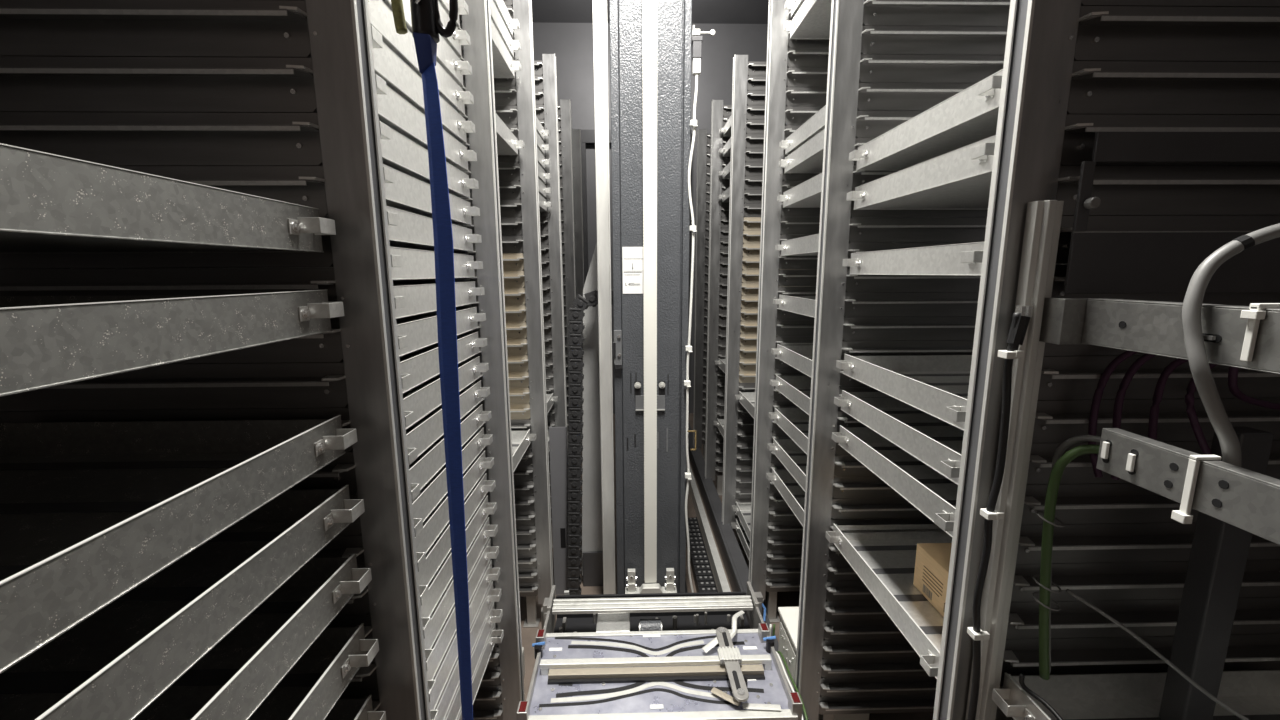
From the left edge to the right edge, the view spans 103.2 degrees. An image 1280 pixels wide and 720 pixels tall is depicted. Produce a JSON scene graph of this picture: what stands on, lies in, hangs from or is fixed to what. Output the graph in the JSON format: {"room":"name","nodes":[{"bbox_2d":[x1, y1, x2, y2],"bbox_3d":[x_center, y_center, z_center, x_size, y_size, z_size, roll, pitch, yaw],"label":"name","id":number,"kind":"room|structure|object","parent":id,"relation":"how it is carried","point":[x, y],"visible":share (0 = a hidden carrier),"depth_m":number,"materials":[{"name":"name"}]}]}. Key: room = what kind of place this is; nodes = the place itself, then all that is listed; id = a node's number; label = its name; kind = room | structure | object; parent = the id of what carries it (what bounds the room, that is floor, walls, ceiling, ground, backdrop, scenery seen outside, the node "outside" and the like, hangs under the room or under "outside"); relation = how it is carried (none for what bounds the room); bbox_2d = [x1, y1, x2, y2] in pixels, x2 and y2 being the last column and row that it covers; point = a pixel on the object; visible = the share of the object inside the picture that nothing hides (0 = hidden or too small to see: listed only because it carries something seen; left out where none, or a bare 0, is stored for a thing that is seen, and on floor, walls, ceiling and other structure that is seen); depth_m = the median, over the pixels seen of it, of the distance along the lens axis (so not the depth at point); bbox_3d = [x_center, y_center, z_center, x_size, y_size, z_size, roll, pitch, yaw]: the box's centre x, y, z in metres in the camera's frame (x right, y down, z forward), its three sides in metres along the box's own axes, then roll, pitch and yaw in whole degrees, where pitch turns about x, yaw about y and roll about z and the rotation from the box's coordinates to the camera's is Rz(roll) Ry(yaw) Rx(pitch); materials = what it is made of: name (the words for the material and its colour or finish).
{"room":"automated storage warehouse","nodes":[
{"label":"automated storage warehouse","id":0,"kind":"room"},
{"bbox_2d":[533,23,767,413],"bbox_3d":[-0.031,-1.627,6.393,3.150,4.750,0.050,0,10,-1],"label":"wall","id":1,"kind":"structure","parent":0,"point":[571,44],"depth_m":6.06,"materials":[{"name":"paint"}]},
{"bbox_2d":[581,130,691,329],"bbox_3d":[-0.071,-1.024,6.429,1.400,3.550,0.078,0,10,-1],"label":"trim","id":2,"kind":"structure","parent":1,"relation":"attached to","point":[587,136],"depth_m":6.21,"materials":[{"name":"metal"}]},
{"bbox_2d":[532,0,768,23],"bbox_3d":[0.042,-3.375,2.413,3.150,0.050,7.300,0,10,-1],"label":"ceiling","id":3,"kind":"structure","parent":0,"point":[543,11],"depth_m":5.71,"materials":[{"name":"paint"}]},
{"bbox_2d":[410,0,457,42],"bbox_3d":[-0.354,-0.589,0.901,0.081,0.066,0.052,0,10,-1],"label":"hook","id":4,"kind":"object","parent":3,"relation":"hanging from","point":[425,15],"visible":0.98,"depth_m":0.88,"materials":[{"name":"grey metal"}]},
{"bbox_2d":[413,32,472,719],"bbox_3d":[-0.378,0.535,1.096,0.053,2.256,0.037,0,10,-1],"label":"strap","id":5,"kind":"object","parent":4,"relation":"hanging from","point":[425,46],"visible":1,"depth_m":1.00,"materials":[{"name":"blue"}]},
{"bbox_2d":[520,413,933,719],"bbox_3d":[0.065,1.355,3.230,3.150,0.050,7.300,0,10,-1],"label":"floor","id":6,"kind":"structure","parent":0,"point":[784,599],"depth_m":2.90,"materials":[{"name":"concrete"}]},
{"bbox_2d":[0,0,430,719],"bbox_3d":[-0.863,-0.649,0.771,0.850,4.745,0.089,0,10,-1],"label":"storage rack","id":7,"kind":"object","parent":6,"relation":"on","point":[271,99],"visible":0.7,"depth_m":0.82,"materials":[{"name":"metal"}]},
{"bbox_2d":[0,143,335,253],"bbox_3d":[-0.765,-0.143,0.450,0.593,0.068,0.720,0,10,-1],"label":"tray","id":8,"kind":"object","parent":7,"relation":"attached to","point":[50,203],"visible":1,"depth_m":0.52,"materials":[{"name":"metal"}]},
{"bbox_2d":[0,290,343,396],"bbox_3d":[-0.764,-0.018,0.471,0.593,0.068,0.720,0,10,-1],"label":"tray","id":9,"kind":"object","parent":7,"relation":"on","point":[46,341],"visible":1,"depth_m":0.52,"materials":[{"name":"metal"}]},
{"bbox_2d":[0,415,356,673],"bbox_3d":[-0.763,0.190,0.507,0.593,0.068,0.720,0,10,-1],"label":"tray","id":10,"kind":"object","parent":7,"relation":"attached to","point":[90,512],"visible":1,"depth_m":0.66,"materials":[{"name":"metal"}]},
{"bbox_2d":[0,485,364,719],"bbox_3d":[-0.763,0.314,0.528,0.593,0.068,0.720,0,10,-1],"label":"tray","id":11,"kind":"object","parent":7,"relation":"attached to","point":[117,661],"visible":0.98,"depth_m":0.61,"materials":[{"name":"metal"}]},
{"bbox_2d":[134,553,371,719],"bbox_3d":[-0.762,0.441,0.550,0.593,0.068,0.720,0,10,-1],"label":"tray","id":12,"kind":"object","parent":7,"relation":"attached to","point":[236,676],"visible":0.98,"depth_m":0.74,"materials":[{"name":"metal"}]},
{"bbox_2d":[248,623,378,719],"bbox_3d":[-0.761,0.579,0.574,0.593,0.068,0.720,0,10,-1],"label":"tray","id":13,"kind":"object","parent":7,"relation":"attached to","point":[310,690],"visible":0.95,"depth_m":0.87,"materials":[{"name":"metal"}]},
{"bbox_2d":[325,695,385,719],"bbox_3d":[-0.761,0.727,0.600,0.593,0.068,0.720,0,10,-1],"label":"tray","id":14,"kind":"object","parent":7,"relation":"on","point":[344,709],"visible":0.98,"depth_m":0.95,"materials":[{"name":"metal"}]},
{"bbox_2d":[393,0,524,719],"bbox_3d":[-0.881,-0.786,1.567,0.850,4.745,0.089,0,10,-1],"label":"storage rack","id":15,"kind":"object","parent":6,"relation":"on","point":[501,689],"visible":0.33,"depth_m":1.69,"materials":[{"name":"metal"}]},
{"bbox_2d":[70,247,482,279],"bbox_3d":[-0.784,-0.239,1.285,0.593,0.068,0.660,0,10,-1],"label":"tray","id":16,"kind":"object","parent":15,"relation":"on","point":[406,263],"visible":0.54,"depth_m":1.19,"materials":[{"name":"metal"}]},
{"bbox_2d":[369,0,473,114],"bbox_3d":[-0.787,-0.718,1.202,0.593,0.068,0.660,0,10,-1],"label":"tray","id":17,"kind":"object","parent":15,"relation":"on","point":[381,16],"visible":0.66,"depth_m":1.14,"materials":[{"name":"metal"}]},
{"bbox_2d":[371,25,474,142],"bbox_3d":[-0.786,-0.638,1.216,0.593,0.068,0.660,0,10,-1],"label":"tray","id":18,"kind":"object","parent":15,"relation":"on","point":[398,76],"visible":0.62,"depth_m":1.14,"materials":[{"name":"metal"}]},
{"bbox_2d":[375,74,476,170],"bbox_3d":[-0.786,-0.559,1.230,0.593,0.068,0.660,0,10,-1],"label":"tray","id":19,"kind":"object","parent":15,"relation":"on","point":[394,111],"visible":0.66,"depth_m":1.15,"materials":[{"name":"metal"}]},
{"bbox_2d":[382,0,471,85],"bbox_3d":[-0.787,-0.798,1.189,0.593,0.068,0.660,0,10,-1],"label":"tray","id":20,"kind":"object","parent":15,"relation":"on","point":[447,58],"visible":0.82,"depth_m":1.39,"materials":[{"name":"metal"}]},
{"bbox_2d":[379,121,478,197],"bbox_3d":[-0.785,-0.479,1.244,0.593,0.068,0.660,0,10,-1],"label":"tray","id":21,"kind":"object","parent":15,"relation":"on","point":[399,152],"visible":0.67,"depth_m":1.17,"materials":[{"name":"metal"}]},
{"bbox_2d":[383,164,479,224],"bbox_3d":[-0.785,-0.399,1.258,0.593,0.068,0.660,0,10,-1],"label":"tray","id":22,"kind":"object","parent":15,"relation":"on","point":[405,192],"visible":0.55,"depth_m":1.18,"materials":[{"name":"metal"}]},
{"bbox_2d":[386,206,481,251],"bbox_3d":[-0.785,-0.319,1.271,0.593,0.068,0.660,0,10,-1],"label":"tray","id":23,"kind":"object","parent":15,"relation":"on","point":[409,230],"visible":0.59,"depth_m":1.21,"materials":[{"name":"metal"}]},
{"bbox_2d":[393,281,484,318],"bbox_3d":[-0.784,-0.160,1.299,0.593,0.068,0.660,0,10,-1],"label":"tray","id":24,"kind":"object","parent":15,"relation":"on","point":[410,299],"visible":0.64,"depth_m":1.22,"materials":[{"name":"metal"}]},
{"bbox_2d":[396,307,485,356],"bbox_3d":[-0.783,-0.080,1.313,0.593,0.068,0.660,0,10,-1],"label":"tray","id":25,"kind":"object","parent":15,"relation":"on","point":[415,332],"visible":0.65,"depth_m":1.25,"materials":[{"name":"metal"}]},
{"bbox_2d":[399,332,486,392],"bbox_3d":[-0.783,0.000,1.326,0.593,0.068,0.660,0,10,-1],"label":"tray","id":26,"kind":"object","parent":15,"relation":"on","point":[417,367],"visible":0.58,"depth_m":1.27,"materials":[{"name":"metal"}]},
{"bbox_2d":[403,356,488,428],"bbox_3d":[-0.783,0.080,1.340,0.593,0.068,0.660,0,10,-1],"label":"tray","id":27,"kind":"object","parent":15,"relation":"on","point":[424,398],"visible":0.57,"depth_m":1.28,"materials":[{"name":"metal"}]},
{"bbox_2d":[406,380,489,464],"bbox_3d":[-0.782,0.160,1.354,0.593,0.068,0.660,0,10,-1],"label":"tray","id":28,"kind":"object","parent":15,"relation":"on","point":[421,435],"visible":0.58,"depth_m":1.30,"materials":[{"name":"metal"}]},
{"bbox_2d":[409,404,491,500],"bbox_3d":[-0.782,0.239,1.368,0.593,0.068,0.660,0,10,-1],"label":"tray","id":29,"kind":"object","parent":15,"relation":"on","point":[427,465],"visible":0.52,"depth_m":1.31,"materials":[{"name":"metal"}]},
{"bbox_2d":[412,428,492,536],"bbox_3d":[-0.782,0.319,1.382,0.593,0.068,0.660,0,10,-1],"label":"tray","id":30,"kind":"object","parent":15,"relation":"on","point":[434,491],"visible":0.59,"depth_m":1.32,"materials":[{"name":"metal"}]},
{"bbox_2d":[415,451,493,571],"bbox_3d":[-0.781,0.399,1.395,0.593,0.068,0.660,0,10,-1],"label":"tray","id":31,"kind":"object","parent":15,"relation":"on","point":[435,523],"visible":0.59,"depth_m":1.33,"materials":[{"name":"metal"}]},
{"bbox_2d":[418,473,494,605],"bbox_3d":[-0.781,0.479,1.409,0.593,0.068,0.660,0,10,-1],"label":"tray","id":32,"kind":"object","parent":15,"relation":"on","point":[441,547],"visible":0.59,"depth_m":1.34,"materials":[{"name":"metal"}]},
{"bbox_2d":[421,495,496,638],"bbox_3d":[-0.780,0.559,1.423,0.593,0.068,0.660,0,10,-1],"label":"tray","id":33,"kind":"object","parent":15,"relation":"on","point":[443,576],"visible":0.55,"depth_m":1.36,"materials":[{"name":"metal"}]},
{"bbox_2d":[423,517,497,670],"bbox_3d":[-0.780,0.639,1.437,0.593,0.068,0.660,0,10,-1],"label":"tray","id":34,"kind":"object","parent":15,"relation":"on","point":[441,612],"visible":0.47,"depth_m":1.37,"materials":[{"name":"metal"}]},
{"bbox_2d":[426,539,498,701],"bbox_3d":[-0.780,0.718,1.450,0.593,0.068,0.660,0,10,-1],"label":"tray","id":35,"kind":"object","parent":15,"relation":"on","point":[448,630],"visible":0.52,"depth_m":1.39,"materials":[{"name":"metal"}]},
{"bbox_2d":[428,560,499,719],"bbox_3d":[-0.779,0.798,1.464,0.593,0.068,0.660,0,10,-1],"label":"tray","id":36,"kind":"object","parent":15,"relation":"on","point":[448,662],"visible":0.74,"depth_m":1.41,"materials":[{"name":"metal"}]},
{"bbox_2d":[431,581,501,719],"bbox_3d":[-0.779,0.878,1.478,0.593,0.068,0.660,0,10,-1],"label":"tray","id":37,"kind":"object","parent":15,"relation":"on","point":[446,698],"visible":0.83,"depth_m":1.56,"materials":[{"name":"metal"}]},
{"bbox_2d":[445,602,502,719],"bbox_3d":[-0.778,0.958,1.492,0.593,0.068,0.660,0,10,-1],"label":"tray","id":38,"kind":"object","parent":15,"relation":"on","point":[453,712],"visible":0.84,"depth_m":1.63,"materials":[{"name":"metal"}]},
{"bbox_2d":[457,623,503,719],"bbox_3d":[-0.778,1.038,1.506,0.593,0.068,0.660,0,10,-1],"label":"tray","id":39,"kind":"object","parent":15,"relation":"on","point":[492,639],"visible":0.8,"depth_m":1.69,"materials":[{"name":"metal"}]},
{"bbox_2d":[494,0,552,627],"bbox_3d":[-0.899,-0.916,2.320,0.850,4.745,0.089,0,10,-1],"label":"storage rack","id":40,"kind":"object","parent":6,"relation":"on","point":[515,104],"visible":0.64,"depth_m":2.43,"materials":[{"name":"metal"}]},
{"bbox_2d":[491,19,520,77],"bbox_3d":[-0.806,-1.214,1.893,0.593,0.068,0.660,0,10,-1],"label":"tray","id":41,"kind":"object","parent":40,"relation":"on","point":[504,66],"visible":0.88,"depth_m":2.08,"materials":[{"name":"metal"}]},
{"bbox_2d":[495,113,523,154],"bbox_3d":[-0.805,-0.898,1.948,0.593,0.068,0.660,0,10,-1],"label":"tray","id":42,"kind":"object","parent":40,"relation":"on","point":[507,143],"visible":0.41,"depth_m":2.12,"materials":[{"name":"metal"}]},
{"bbox_2d":[511,429,535,472],"bbox_3d":[-0.798,0.433,2.177,0.593,0.068,0.660,0,10,-1],"label":"tray","id":43,"kind":"object","parent":40,"relation":"on","point":[521,440],"visible":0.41,"depth_m":2.42,"materials":[{"name":"metal"}]},
{"bbox_2d":[522,54,567,547],"bbox_3d":[-0.914,-0.250,3.237,0.850,3.120,0.089,0,10,-1],"label":"storage rack","id":44,"kind":"object","parent":6,"relation":"on","point":[545,71],"visible":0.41,"depth_m":3.15,"materials":[{"name":"metal"}]},
{"bbox_2d":[549,427,567,594],"bbox_3d":[-0.452,0.873,2.888,0.100,1.020,0.008,0,10,-1],"label":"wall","id":45,"kind":"structure","parent":6,"relation":"on","point":[558,446],"depth_m":2.87,"materials":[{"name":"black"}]},
{"bbox_2d":[548,99,576,431],"bbox_3d":[-0.932,-0.384,4.015,0.850,3.120,0.089,0,10,-1],"label":"storage rack","id":46,"kind":"object","parent":6,"relation":"on","point":[564,109],"visible":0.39,"depth_m":3.88,"materials":[{"name":"metal"}]},
{"bbox_2d":[561,129,583,442],"bbox_3d":[-0.951,-0.519,4.793,0.850,3.120,0.089,0,10,-1],"label":"storage rack","id":47,"kind":"object","parent":6,"relation":"on","point":[576,133],"visible":0.1,"depth_m":4.64,"materials":[{"name":"metal"}]},
{"bbox_2d":[582,551,602,585],"bbox_3d":[-0.249,1.252,3.040,0.185,0.220,0.015,0,10,-1],"label":"floor plate","id":48,"kind":"object","parent":6,"relation":"on","point":[592,561],"visible":0.56,"depth_m":3.03,"materials":[{"name":"metal"}]},
{"bbox_2d":[592,0,695,593],"bbox_3d":[0.034,-0.966,2.577,0.495,4.747,0.395,0,10,-1],"label":"mast","id":49,"kind":"object","parent":6,"relation":"on","point":[674,17],"depth_m":2.53,"materials":[{"name":"metal"}]},
{"bbox_2d":[567,290,612,594],"bbox_3d":[-0.259,0.501,2.778,0.327,1.752,0.049,0,10,-1],"label":"chain","id":50,"kind":"object","parent":49,"relation":"attached to","point":[576,339],"visible":0.9,"depth_m":2.74,"materials":[{"name":"grey plastic"}]},
{"bbox_2d":[582,243,602,575],"bbox_3d":[-0.258,0.264,2.885,0.193,2.100,0.006,0,10,-1],"label":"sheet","id":51,"kind":"object","parent":49,"relation":"attached to","point":[592,538],"visible":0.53,"depth_m":2.91,"materials":[{"name":"metal"}]},
{"bbox_2d":[642,0,656,582],"bbox_3d":[0.047,-1.029,2.386,0.068,4.556,0.010,0,10,-1],"label":"rail","id":52,"kind":"object","parent":49,"relation":"attached to","point":[649,11],"visible":1,"depth_m":2.50,"materials":[{"name":"white"}]},
{"bbox_2d":[625,568,676,593],"bbox_3d":[0.059,1.215,2.754,0.280,0.152,0.070,0,10,-1],"label":"clamp","id":53,"kind":"object","parent":49,"relation":"attached to","point":[631,587],"visible":0.86,"depth_m":2.75,"materials":[{"name":"metal"}]},
{"bbox_2d":[684,74,697,592],"bbox_3d":[0.260,-0.014,2.576,0.070,2.671,0.036,0,10,-1],"label":"cable","id":54,"kind":"object","parent":49,"relation":"attached to","point":[693,123],"visible":0.99,"depth_m":2.54,"materials":[{"name":"white plastic"}]},
{"bbox_2d":[516,582,802,719],"bbox_3d":[0.058,1.298,2.045,0.950,0.466,0.714,0,10,-1],"label":"carriage","id":55,"kind":"object","parent":6,"relation":"on","point":[648,656],"visible":1,"depth_m":1.88,"materials":[{"name":"grey"}]},
{"bbox_2d":[686,517,717,592],"bbox_3d":[0.380,1.280,3.228,0.106,0.065,1.060,0,10,-1],"label":"chain","id":56,"kind":"object","parent":6,"relation":"on","point":[704,579],"visible":0.72,"depth_m":3.18,"materials":[{"name":"black plastic"}]},
{"bbox_2d":[693,129,720,460],"bbox_3d":[0.955,-0.535,4.835,0.858,3.120,0.089,0,10,-1],"label":"storage rack","id":57,"kind":"object","parent":6,"relation":"on","point":[703,139],"visible":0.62,"depth_m":4.78,"materials":[{"name":"metal"}]},
{"bbox_2d":[689,463,730,591],"bbox_3d":[0.458,1.157,3.890,0.044,0.112,4.550,0,10,-1],"label":"rail","id":58,"kind":"object","parent":6,"relation":"on","point":[719,575],"visible":0.19,"depth_m":3.39,"materials":[{"name":"metal"}]},
{"bbox_2d":[705,100,741,494],"bbox_3d":[0.973,-0.401,4.057,0.858,3.120,0.089,0,10,-1],"label":"storage rack","id":59,"kind":"object","parent":6,"relation":"on","point":[720,114],"visible":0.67,"depth_m":4.01,"materials":[{"name":"metal"}]},
{"bbox_2d":[688,424,778,650],"bbox_3d":[0.569,1.137,3.889,0.090,0.150,4.550,0,10,-1],"label":"beam","id":60,"kind":"structure","parent":6,"relation":"on","point":[735,565],"depth_m":3.43,"materials":[{"name":"metal"}]},
{"bbox_2d":[722,54,791,544],"bbox_3d":[0.992,-0.267,3.279,0.858,3.120,0.089,0,10,-1],"label":"storage rack","id":61,"kind":"object","parent":6,"relation":"on","point":[748,78],"visible":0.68,"depth_m":3.20,"materials":[{"name":"metal"}]},
{"bbox_2d":[748,0,846,622],"bbox_3d":[1.006,-0.933,2.362,0.858,4.745,0.089,0,10,-1],"label":"storage rack","id":62,"kind":"object","parent":6,"relation":"on","point":[796,69],"visible":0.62,"depth_m":2.44,"materials":[{"name":"metal"}]},
{"bbox_2d":[766,468,804,525],"bbox_3d":[0.939,0.634,2.253,0.593,0.068,0.660,0,10,-1],"label":"tray","id":63,"kind":"object","parent":62,"relation":"on","point":[787,486],"visible":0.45,"depth_m":2.42,"materials":[{"name":"metal"}]},
{"bbox_2d":[767,439,806,490],"bbox_3d":[0.939,0.482,2.227,0.593,0.068,0.660,0,10,-1],"label":"tray","id":64,"kind":"object","parent":62,"relation":"on","point":[793,458],"visible":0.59,"depth_m":2.42,"materials":[{"name":"metal"}]},
{"bbox_2d":[769,408,808,453],"bbox_3d":[0.938,0.324,2.200,0.593,0.068,0.660,0,10,-1],"label":"tray","id":65,"kind":"object","parent":62,"relation":"on","point":[794,422],"visible":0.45,"depth_m":2.41,"materials":[{"name":"metal"}]},
{"bbox_2d":[770,375,810,414],"bbox_3d":[0.937,0.161,2.171,0.593,0.068,0.660,0,10,-1],"label":"tray","id":66,"kind":"object","parent":62,"relation":"on","point":[797,390],"visible":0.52,"depth_m":2.38,"materials":[{"name":"metal"}]},
{"bbox_2d":[771,344,812,376],"bbox_3d":[0.936,0.010,2.145,0.593,0.068,0.660,0,10,-1],"label":"tray","id":67,"kind":"object","parent":62,"relation":"on","point":[799,357],"visible":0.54,"depth_m":2.31,"materials":[{"name":"metal"}]},
{"bbox_2d":[773,295,815,317],"bbox_3d":[0.935,-0.224,2.105,0.593,0.068,0.660,0,10,-1],"label":"tray","id":68,"kind":"object","parent":62,"relation":"on","point":[803,305],"visible":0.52,"depth_m":2.18,"materials":[{"name":"metal"}]},
{"bbox_2d":[775,234,818,255],"bbox_3d":[0.934,-0.469,2.063,0.593,0.068,0.660,0,10,-1],"label":"tray","id":69,"kind":"object","parent":62,"relation":"on","point":[806,245],"visible":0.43,"depth_m":2.14,"materials":[{"name":"metal"}]},
{"bbox_2d":[777,173,821,207],"bbox_3d":[0.933,-0.685,2.025,0.593,0.068,0.660,0,10,-1],"label":"tray","id":70,"kind":"object","parent":62,"relation":"on","point":[807,194],"visible":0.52,"depth_m":2.13,"materials":[{"name":"metal"}]},
{"bbox_2d":[778,129,824,172],"bbox_3d":[0.932,-0.835,1.999,0.593,0.068,0.660,0,10,-1],"label":"tray","id":71,"kind":"object","parent":62,"relation":"on","point":[808,158],"visible":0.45,"depth_m":2.10,"materials":[{"name":"metal"}]},
{"bbox_2d":[779,105,825,154],"bbox_3d":[0.932,-0.915,1.986,0.593,0.068,0.660,0,10,-1],"label":"tray","id":72,"kind":"object","parent":62,"relation":"on","point":[815,124],"visible":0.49,"depth_m":2.05,"materials":[{"name":"metal"}]},
{"bbox_2d":[784,0,831,38],"bbox_3d":[0.929,-1.390,1.904,0.593,0.068,0.660,0,10,-1],"label":"tray","id":73,"kind":"object","parent":62,"relation":"on","point":[812,20],"visible":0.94,"depth_m":2.10,"materials":[{"name":"metal"}]},
{"bbox_2d":[778,607,869,719],"bbox_3d":[0.775,1.312,2.153,0.318,0.395,0.276,0,10,-1],"label":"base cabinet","id":74,"kind":"object","parent":6,"relation":"on","point":[788,628],"visible":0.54,"depth_m":2.13,"materials":[{"name":"white metal"}]},
{"bbox_2d":[795,0,1010,719],"bbox_3d":[1.024,-0.803,1.609,0.858,4.745,0.089,0,10,-1],"label":"storage rack","id":75,"kind":"object","parent":6,"relation":"on","point":[890,62],"visible":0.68,"depth_m":1.69,"materials":[{"name":"metal"}]},
{"bbox_2d":[826,524,951,678],"bbox_3d":[0.957,0.667,1.483,0.593,0.068,0.660,0,10,-1],"label":"tray","id":76,"kind":"object","parent":75,"relation":"on","point":[884,562],"visible":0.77,"depth_m":1.59,"materials":[{"name":"metal"}]},
{"bbox_2d":[913,543,951,616],"bbox_3d":[0.934,0.634,1.427,0.201,0.137,0.222,0,10,-1],"label":"cardboard box","id":77,"kind":"object","parent":76,"relation":"on","point":[932,562],"visible":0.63,"depth_m":1.46,"materials":[{"name":"cardboard"}]},
{"bbox_2d":[922,566,944,611],"bbox_3d":[0.834,0.652,1.429,0.001,0.079,0.131,0,10,-1],"label":"print","id":78,"kind":"object","parent":77,"relation":"attached to","point":[933,585],"depth_m":1.44,"materials":[{"name":"brown"}]},
{"bbox_2d":[832,425,957,536],"bbox_3d":[0.955,0.311,1.421,0.593,0.068,0.660,0,10,-1],"label":"tray","id":79,"kind":"object","parent":75,"relation":"on","point":[934,495],"visible":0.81,"depth_m":1.43,"materials":[{"name":"metal"}]},
{"bbox_2d":[834,390,963,484],"bbox_3d":[0.954,0.189,1.400,0.593,0.068,0.660,0,10,-1],"label":"tray","id":80,"kind":"object","parent":75,"relation":"on","point":[936,443],"visible":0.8,"depth_m":1.44,"materials":[{"name":"metal"}]},
{"bbox_2d":[836,354,971,430],"bbox_3d":[0.954,0.067,1.379,0.593,0.068,0.660,0,10,-1],"label":"tray","id":81,"kind":"object","parent":75,"relation":"on","point":[937,386],"visible":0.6,"depth_m":1.51,"materials":[{"name":"metal"}]},
{"bbox_2d":[842,242,983,275],"bbox_3d":[0.952,-0.258,1.323,0.593,0.068,0.660,0,10,-1],"label":"tray","id":82,"kind":"object","parent":75,"relation":"on","point":[964,259],"visible":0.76,"depth_m":1.24,"materials":[{"name":"metal"}]},
{"bbox_2d":[846,135,995,209],"bbox_3d":[0.951,-0.458,1.288,0.593,0.068,0.660,0,10,-1],"label":"tray","id":83,"kind":"object","parent":75,"relation":"on","point":[959,179],"visible":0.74,"depth_m":1.28,"materials":[{"name":"metal"}]},
{"bbox_2d":[849,69,1002,170],"bbox_3d":[0.951,-0.575,1.268,0.593,0.068,0.660,0,10,-1],"label":"tray","id":84,"kind":"object","parent":75,"relation":"on","point":[970,116],"visible":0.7,"depth_m":1.22,"materials":[{"name":"metal"}]},
{"bbox_2d":[933,0,1279,719],"bbox_3d":[1.043,-0.664,0.804,0.857,4.745,0.109,0,10,-1],"label":"storage rack","id":85,"kind":"object","parent":6,"relation":"on","point":[1074,70],"depth_m":0.88,"materials":[{"name":"metal"}]},
{"bbox_2d":[965,200,1063,719],"bbox_3d":[0.674,0.701,0.999,0.044,1.952,0.030,0,10,-1],"label":"channel","id":86,"kind":"object","parent":85,"relation":"attached to","point":[1043,218],"visible":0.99,"depth_m":0.89,"materials":[{"name":"metal"}]},
{"bbox_2d":[1088,351,1137,477],"bbox_3d":[0.827,0.088,0.883,0.075,0.241,0.022,0,10,-1],"label":"cable","id":87,"kind":"object","parent":85,"relation":"attached to","point":[1092,428],"visible":0.75,"depth_m":0.88,"materials":[{"name":"purple plastic"}]},
{"bbox_2d":[1111,353,1155,479],"bbox_3d":[0.860,0.088,0.880,0.088,0.241,0.022,-3,10,-13],"label":"cable","id":88,"kind":"object","parent":85,"relation":"attached to","point":[1117,411],"visible":0.51,"depth_m":0.87,"materials":[{"name":"purple plastic"}]},
{"bbox_2d":[992,670,1279,719],"bbox_3d":[0.972,0.668,0.795,0.593,0.068,0.395,0,10,-1],"label":"tray","id":89,"kind":"object","parent":85,"relation":"on","point":[1254,694],"visible":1,"depth_m":0.98,"materials":[{"name":"metal"}]},
{"bbox_2d":[1159,426,1273,719],"bbox_3d":[0.997,0.393,0.883,0.055,0.565,0.040,0,10,-1],"label":"post","id":90,"kind":"object","parent":89,"relation":"in","point":[1220,549],"visible":0.83,"depth_m":0.88,"materials":[{"name":"metal"}]},
{"bbox_2d":[1039,298,1279,373],"bbox_3d":[0.737,-0.004,0.466,0.096,0.080,0.844,0,10,-1],"label":"rail","id":91,"kind":"object","parent":85,"relation":"attached to","point":[1245,337],"visible":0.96,"depth_m":0.70,"materials":[{"name":"metal"}]},
{"bbox_2d":[967,306,1032,719],"bbox_3d":[0.637,0.788,0.997,0.038,1.782,0.026,0,10,-1],"label":"cable","id":92,"kind":"object","parent":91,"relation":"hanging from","point":[1021,317],"visible":1,"depth_m":0.90,"materials":[{"name":"black plastic"}]},
{"bbox_2d":[1096,428,1279,544],"bbox_3d":[0.734,0.207,0.440,0.038,0.091,0.722,0,10,-1],"label":"rail","id":93,"kind":"object","parent":91,"relation":"attached to","point":[1247,500],"visible":1,"depth_m":0.66,"materials":[{"name":"metal"}]},
{"bbox_2d":[1039,444,1099,679],"bbox_3d":[0.755,0.363,0.853,0.036,0.458,0.137,-7,12,-35],"label":"hanging cable","id":94,"kind":"object","parent":93,"relation":"hanging from","point":[1064,460],"visible":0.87,"depth_m":0.89,"materials":[{"name":"green plastic"}]},
{"bbox_2d":[1049,435,1100,671],"bbox_3d":[0.766,0.357,0.860,0.038,0.468,0.141,-5,11,-27],"label":"hanging cable","id":95,"kind":"object","parent":93,"relation":"hanging from","point":[1064,445],"visible":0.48,"depth_m":0.87,"materials":[{"name":"grey plastic"}]},
{"bbox_2d":[1066,589,1248,719],"bbox_3d":[0.885,0.503,0.852,0.285,0.175,0.014,5,11,28],"label":"cord","id":96,"kind":"object","parent":95,"relation":"hanging from","point":[1070,592],"visible":1,"depth_m":0.85,"materials":[{"name":"grey plastic"}]},
{"bbox_2d":[1182,223,1279,466],"bbox_3d":[0.871,-0.020,0.612,0.359,0.404,0.058,2,10,14],"label":"conduit","id":97,"kind":"object","parent":91,"relation":"attached to","point":[1200,369],"visible":0.81,"depth_m":0.64,"materials":[{"name":"grey"}]},
{"bbox_2d":[1148,358,1187,439],"bbox_3d":[0.936,0.088,0.875,0.134,0.241,0.034,-3,10,-15],"label":"cable","id":98,"kind":"object","parent":85,"relation":"attached to","point":[1159,389],"visible":0.47,"depth_m":0.86,"materials":[{"name":"purple plastic"}]},
{"bbox_2d":[1063,232,1279,293],"bbox_3d":[1.041,-0.161,0.838,0.678,0.098,0.006,0,10,-1],"label":"blank plate","id":99,"kind":"object","parent":85,"relation":"attached to","point":[1142,262],"visible":0.92,"depth_m":0.83,"materials":[{"name":"metal"}]},
{"bbox_2d":[1185,363,1216,454],"bbox_3d":[0.994,0.089,0.858,0.144,0.248,0.044,-2,10,-7],"label":"cable","id":100,"kind":"object","parent":85,"relation":"attached to","point":[1191,388],"visible":0.39,"depth_m":0.85,"materials":[{"name":"purple plastic"}]},
{"bbox_2d":[1228,367,1279,409],"bbox_3d":[1.079,0.036,0.862,0.208,0.117,0.018,-2,10,-10],"label":"cable","id":101,"kind":"object","parent":85,"relation":"attached to","point":[1234,389],"visible":0.73,"depth_m":0.85,"materials":[{"name":"purple plastic"}]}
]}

